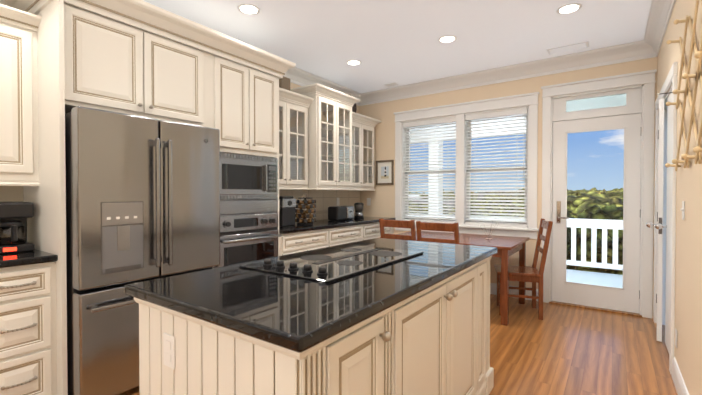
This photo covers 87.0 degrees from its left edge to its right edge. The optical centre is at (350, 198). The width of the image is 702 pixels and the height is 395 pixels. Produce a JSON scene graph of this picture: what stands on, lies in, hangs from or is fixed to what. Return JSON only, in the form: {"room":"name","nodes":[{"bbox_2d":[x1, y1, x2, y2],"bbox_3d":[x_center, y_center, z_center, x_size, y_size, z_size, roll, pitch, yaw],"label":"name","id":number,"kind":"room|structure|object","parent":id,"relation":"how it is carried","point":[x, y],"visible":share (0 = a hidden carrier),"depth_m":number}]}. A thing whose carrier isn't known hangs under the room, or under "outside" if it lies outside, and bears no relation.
{"room":"kitchen","nodes":[
{"label":"kitchen","id":0,"kind":"room"},
{"bbox_2d":[290,82,358,219],"bbox_3d":[-1.977,-0.176,3.020,0.160,2.820,7.390,1,1,35],"label":"wall","id":1,"kind":"structure","parent":0,"point":[292,85],"depth_m":4.68},
{"bbox_2d":[0,4,43,183],"bbox_3d":[-2.226,-0.614,2.211,0.340,1.006,0.480,1,1,35],"label":"upper cabinet","id":2,"kind":"object","parent":1,"relation":"attached to","point":[21,118],"depth_m":2.24},
{"bbox_2d":[24,0,147,123],"bbox_3d":[-1.818,-0.935,2.532,0.630,0.741,0.473,1,1,35],"label":"upper cabinet","id":3,"kind":"object","parent":1,"relation":"attached to","point":[59,59],"depth_m":2.30},
{"bbox_2d":[148,8,207,126],"bbox_3d":[-1.545,-0.940,2.918,0.630,0.741,0.472,1,1,35],"label":"upper cabinet","id":4,"kind":"object","parent":1,"relation":"attached to","point":[177,50],"depth_m":2.73},
{"bbox_2d":[0,186,359,219],"bbox_3d":[-1.648,0.100,3.341,0.009,0.420,6.168,1,1,35],"label":"tile backsplash","id":5,"kind":"structure","parent":1,"relation":"attached to","point":[325,199],"depth_m":5.04},
{"bbox_2d":[208,32,283,159],"bbox_3d":[-1.155,-0.857,3.462,0.641,0.921,0.755,1,1,35],"label":"upper cabinet","id":6,"kind":"object","parent":1,"relation":"attached to","point":[246,98],"depth_m":3.24},
{"bbox_2d":[279,76,289,90],"bbox_3d":[-0.786,-1.260,4.143,0.170,0.175,0.140,1,1,35],"label":"decorative box","id":7,"kind":"object","parent":6,"relation":"on","point":[284,82],"visible":0.29,"depth_m":4.08},
{"bbox_2d":[220,152,283,199],"bbox_3d":[-1.127,-0.191,3.451,0.628,0.336,0.691,1,1,35],"label":"microwave","id":8,"kind":"object","parent":1,"relation":"attached to","point":[241,177],"depth_m":3.28},
{"bbox_2d":[283,67,366,105],"bbox_3d":[-1.862,-1.505,2.922,0.120,0.160,7.070,1,1,35],"label":"crown molding","id":9,"kind":"structure","parent":1,"relation":"attached to","point":[298,76],"depth_m":4.84},
{"bbox_2d":[348,94,356,112],"bbox_3d":[0.010,-1.348,5.379,0.120,0.340,0.340,1,1,35],"label":"decorative plate","id":10,"kind":"object","parent":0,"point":[354,108],"visible":0.19,"depth_m":5.49},
{"bbox_2d":[143,0,650,92],"bbox_3d":[-0.426,-1.622,1.904,3.960,0.100,7.390,1,1,35],"label":"ceiling","id":11,"kind":"structure","parent":0,"point":[388,41],"depth_m":3.50},
{"bbox_2d":[237,3,259,14],"bbox_3d":[-0.856,-1.584,3.097,0.189,0.005,0.189,0,1,-10],"label":"recessed light","id":12,"kind":"object","parent":11,"relation":"in","point":[252,9],"depth_m":3.09},
{"bbox_2d":[346,60,361,65],"bbox_3d":[0.034,-1.600,4.354,0.189,0.005,0.189,0,1,-10],"label":"recessed light","id":13,"kind":"object","parent":11,"relation":"in","point":[350,62],"depth_m":4.34},
{"bbox_2d":[384,82,398,86],"bbox_3d":[0.574,-1.609,5.221,0.180,0.008,0.120,1,1,35],"label":"ceiling vent","id":14,"kind":"object","parent":11,"relation":"in","point":[390,84],"depth_m":5.20},
{"bbox_2d":[438,35,456,42],"bbox_3d":[0.964,-1.592,3.695,0.189,0.005,0.189,0,1,-10],"label":"recessed light","id":15,"kind":"object","parent":11,"relation":"in","point":[447,38],"depth_m":3.69},
{"bbox_2d":[547,41,589,54],"bbox_3d":[2.297,-1.591,3.916,0.380,0.013,0.170,1,1,35],"label":"ceiling vent","id":16,"kind":"object","parent":11,"relation":"in","point":[566,48],"depth_m":3.90},
{"bbox_2d":[556,3,581,14],"bbox_3d":[1.822,-1.584,3.089,0.189,0.005,0.189,0,1,-10],"label":"recessed light","id":17,"kind":"object","parent":11,"relation":"in","point":[570,8],"depth_m":3.08},
{"bbox_2d":[118,294,677,394],"bbox_3d":[-0.466,1.288,1.883,3.960,0.080,7.250,1,1,35],"label":"floor","id":18,"kind":"structure","parent":0,"point":[562,350],"depth_m":2.95},
{"bbox_2d":[0,264,63,394],"bbox_3d":[-2.065,0.804,2.205,0.630,0.880,0.332,1,1,35],"label":"base cabinet","id":19,"kind":"object","parent":18,"relation":"on","point":[31,354],"depth_m":2.06},
{"bbox_2d":[0,248,59,267],"bbox_3d":[-2.561,0.353,1.482,0.650,0.039,2.075,1,1,35],"label":"countertop","id":20,"kind":"structure","parent":19,"relation":"on","point":[38,256],"depth_m":2.08},
{"bbox_2d":[0,202,33,253],"bbox_3d":[-2.073,0.172,2.247,0.220,0.300,0.190,1,1,35],"label":"coffee maker","id":21,"kind":"object","parent":20,"relation":"on","point":[14,216],"visible":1,"depth_m":2.20},
{"bbox_2d":[65,106,219,394],"bbox_3d":[-1.570,0.354,2.663,0.883,1.761,0.917,1,1,35],"label":"refrigerator","id":22,"kind":"object","parent":18,"relation":"on","point":[142,198],"visible":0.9,"depth_m":2.25},
{"bbox_2d":[214,212,279,267],"bbox_3d":[-1.137,0.483,3.466,0.603,0.666,0.691,1,1,35],"label":"oven","id":23,"kind":"object","parent":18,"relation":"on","point":[244,236],"depth_m":3.26},
{"bbox_2d":[280,228,331,255],"bbox_3d":[-0.724,0.781,4.100,0.630,0.880,0.750,1,1,35],"label":"base cabinet","id":24,"kind":"object","parent":18,"relation":"on","point":[295,242],"depth_m":3.90},
{"bbox_2d":[280,216,394,235],"bbox_3d":[-0.265,0.312,4.725,0.650,0.039,2.310,1,1,35],"label":"countertop","id":25,"kind":"structure","parent":24,"relation":"on","point":[315,227],"depth_m":4.40},
{"bbox_2d":[279,196,295,225],"bbox_3d":[-0.754,0.136,4.112,0.218,0.325,0.210,1,1,35],"label":"coffee grinder","id":26,"kind":"object","parent":25,"relation":"on","point":[287,205],"visible":0.69,"depth_m":4.03},
{"bbox_2d":[295,195,315,224],"bbox_3d":[-0.532,0.118,4.286,0.255,0.356,0.255,1,1,35],"label":"spice rack","id":27,"kind":"object","parent":25,"relation":"on","point":[306,207],"visible":0.92,"depth_m":4.22},
{"bbox_2d":[328,206,353,220],"bbox_3d":[-0.125,0.194,5.004,0.185,0.186,0.400,1,1,35],"label":"toaster","id":28,"kind":"object","parent":25,"relation":"on","point":[337,213],"visible":1,"depth_m":4.88},
{"bbox_2d":[354,203,363,217],"bbox_3d":[0.115,0.170,5.373,0.150,0.225,0.150,1,1,35],"label":"blender","id":29,"kind":"object","parent":25,"relation":"on","point":[358,213],"visible":0.98,"depth_m":5.32},
{"bbox_2d":[136,250,497,394],"bbox_3d":[0.057,0.808,1.925,0.923,0.878,1.837,1,1,35],"label":"kitchen island","id":30,"kind":"object","parent":18,"relation":"on","point":[419,324],"depth_m":1.32},
{"bbox_2d":[163,332,174,369],"bbox_3d":[-0.640,0.535,1.299,0.072,0.116,0.008,1,1,35],"label":"outlet","id":31,"kind":"object","parent":30,"relation":"attached to","point":[169,349],"visible":1,"depth_m":1.29},
{"bbox_2d":[124,238,497,357],"bbox_3d":[0.043,0.347,1.933,0.930,0.040,1.890,1,1,35],"label":"island countertop","id":32,"kind":"structure","parent":30,"relation":"on","point":[290,314],"depth_m":1.30},
{"bbox_2d":[239,245,423,282],"bbox_3d":[-0.054,0.306,1.977,0.550,0.038,0.900,1,1,35],"label":"cooktop","id":33,"kind":"object","parent":32,"relation":"in","point":[328,265],"visible":1,"depth_m":1.84},
{"bbox_2d":[332,224,363,245],"bbox_3d":[-0.303,0.773,4.695,0.630,0.880,0.710,1,1,35],"label":"base cabinet","id":34,"kind":"object","parent":18,"relation":"on","point":[340,236],"depth_m":4.53},
{"bbox_2d":[364,224,393,239],"bbox_3d":[0.148,0.765,5.332,0.630,0.880,0.851,1,1,35],"label":"base cabinet","id":35,"kind":"object","parent":18,"relation":"on","point":[371,231],"depth_m":5.02},
{"bbox_2d":[379,218,415,240],"bbox_3d":[0.638,0.719,4.183,0.454,1.001,0.540,1,1,35],"label":"chair","id":36,"kind":"object","parent":18,"relation":"on","point":[383,223],"visible":0.27,"depth_m":3.98},
{"bbox_2d":[416,221,459,243],"bbox_3d":[0.979,0.723,3.831,0.430,1.001,0.519,1,1,35],"label":"chair","id":37,"kind":"object","parent":18,"relation":"on","point":[446,227],"visible":0.27,"depth_m":3.62},
{"bbox_2d":[380,231,529,325],"bbox_3d":[1.208,0.835,4.325,1.445,0.765,0.980,1,1,35],"label":"dining table","id":38,"kind":"object","parent":18,"relation":"on","point":[506,246],"visible":0.56,"depth_m":3.94},
{"bbox_2d":[477,220,498,238],"bbox_3d":[1.538,0.347,4.165,0.218,0.213,0.216,1,1,35],"label":"ornament","id":39,"kind":"object","parent":38,"relation":"on","point":[490,230],"visible":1,"depth_m":4.15},
{"bbox_2d":[494,218,552,319],"bbox_3d":[1.834,0.721,3.979,0.519,1.001,0.430,0,1,17],"label":"chair","id":40,"kind":"object","parent":18,"relation":"on","point":[533,275],"visible":0.88,"depth_m":3.82},
{"bbox_2d":[359,57,657,317],"bbox_3d":[1.663,-0.199,4.873,3.640,2.820,0.160,1,1,35],"label":"wall","id":41,"kind":"structure","parent":0,"point":[382,197],"depth_m":4.71},
{"bbox_2d":[367,198,370,205],"bbox_3d":[0.275,0.050,5.754,0.070,0.116,0.008,1,1,35],"label":"electrical outlet plate","id":42,"kind":"object","parent":41,"relation":"attached to","point":[368,201],"depth_m":5.75},
{"bbox_2d":[376,160,393,184],"bbox_3d":[0.507,-0.393,5.574,0.300,0.370,0.022,1,1,35],"label":"picture frame","id":43,"kind":"object","parent":41,"relation":"attached to","point":[384,172],"visible":1,"depth_m":5.57},
{"bbox_2d":[394,92,538,238],"bbox_3d":[1.467,-0.393,4.975,1.940,1.735,0.215,1,1,35],"label":"window","id":44,"kind":"structure","parent":41,"relation":"in","point":[459,111],"depth_m":4.88},
{"bbox_2d":[403,108,527,225],"bbox_3d":[1.455,-0.386,4.957,1.670,1.426,0.079,1,1,35],"label":"window blinds","id":45,"kind":"object","parent":44,"relation":"attached to","point":[469,118],"visible":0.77,"depth_m":4.84},
{"bbox_2d":[363,40,642,104],"bbox_3d":[1.578,-1.528,4.745,3.390,0.160,0.120,1,1,35],"label":"crown molding","id":46,"kind":"structure","parent":41,"relation":"attached to","point":[625,52],"depth_m":4.46},
{"bbox_2d":[490,283,537,300],"bbox_3d":[1.453,1.140,4.930,1.950,0.140,0.016,1,1,35],"label":"baseboard","id":47,"kind":"structure","parent":41,"relation":"attached to","point":[493,286],"depth_m":4.54},
{"bbox_2d":[549,301,641,316],"bbox_3d":[2.707,1.211,4.133,0.850,0.018,0.190,1,1,35],"label":"threshold","id":48,"kind":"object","parent":41,"relation":"attached to","point":[551,302],"depth_m":4.05},
{"bbox_2d":[552,113,640,312],"bbox_3d":[2.683,0.155,4.072,0.824,2.088,0.102,1,1,35],"label":"balcony door","id":49,"kind":"structure","parent":41,"relation":"in","point":[626,298],"depth_m":4.03},
{"bbox_2d":[541,69,656,317],"bbox_3d":[2.703,-0.042,4.111,1.044,2.525,0.205,1,1,35],"label":"door frame","id":50,"kind":"structure","parent":41,"relation":"attached to","point":[635,96],"depth_m":3.96},
{"bbox_2d":[657,0,701,394],"bbox_3d":[1.125,-0.149,0.825,0.160,2.820,7.390,1,1,35],"label":"wall","id":51,"kind":"structure","parent":0,"point":[688,298],"depth_m":2.17},
{"bbox_2d":[639,0,675,58],"bbox_3d":[1.011,-1.480,0.889,0.120,0.160,7.070,1,1,35],"label":"crown molding","id":52,"kind":"structure","parent":51,"relation":"attached to","point":[650,43],"depth_m":3.26},
{"bbox_2d":[646,91,671,352],"bbox_3d":[2.628,0.186,3.155,0.165,2.068,1.164,1,1,35],"label":"closet door","id":53,"kind":"structure","parent":51,"relation":"in","point":[659,226],"depth_m":3.13},
{"bbox_2d":[653,62,677,374],"bbox_3d":[2.713,0.138,3.091,0.182,2.190,1.360,1,1,35],"label":"door frame","id":54,"kind":"structure","parent":51,"relation":"attached to","point":[671,79],"depth_m":2.85},
{"bbox_2d":[675,328,676,347],"bbox_3d":[2.191,0.940,2.491,0.005,0.115,0.070,1,1,35],"label":"electrical outlet","id":55,"kind":"object","parent":51,"relation":"attached to","point":[675,328],"depth_m":2.49},
{"bbox_2d":[672,357,688,394],"bbox_3d":[0.629,1.198,0.292,0.016,0.140,5.600,1,1,35],"label":"baseboard","id":56,"kind":"structure","parent":51,"relation":"attached to","point":[679,383],"depth_m":2.35},
{"bbox_2d":[680,201,684,219],"bbox_3d":[2.042,0.073,2.279,0.016,0.115,0.070,1,1,35],"label":"switch plate","id":57,"kind":"object","parent":51,"relation":"attached to","point":[682,209],"depth_m":2.26},
{"bbox_2d":[665,0,701,170],"bbox_3d":[1.789,-0.603,1.970,0.080,0.862,1.095,1,1,35],"label":"coat rack","id":58,"kind":"object","parent":51,"relation":"attached to","point":[697,76],"visible":1,"depth_m":2.02},
{"label":"outside","id":59,"kind":"structure","parent":0,"visible":0},
{"bbox_2d":[566,269,622,287],"bbox_3d":[1.972,1.303,6.314,7.600,0.100,2.520,1,1,35],"label":"floor","id":60,"kind":"structure","parent":59,"point":[596,278],"depth_m":5.83},
{"bbox_2d":[410,114,525,216],"bbox_3d":[2.015,-0.178,6.357,7.600,2.860,2.670,1,1,35],"label":"porch roof","id":61,"kind":"structure","parent":60,"relation":"on","point":[506,119],"depth_m":7.73},
{"bbox_2d":[409,213,622,269],"bbox_3d":[2.671,0.743,7.295,7.600,0.815,0.090,1,1,35],"label":"railing","id":62,"kind":"object","parent":60,"relation":"on","point":[615,225],"depth_m":6.26},
{"bbox_3d":[61.145,7.829,207.366,380.000,0.300,391.000,1,1,35],"label":"ground","id":63,"kind":"structure","parent":0,"visible":0},
{"bbox_2d":[409,187,622,274],"bbox_3d":[33.959,13.194,144.904,191.370,32.320,259.124,1,1,35],"label":"trees","id":64,"kind":"object","parent":63,"relation":"on","point":[615,209],"depth_m":8.81}
]}

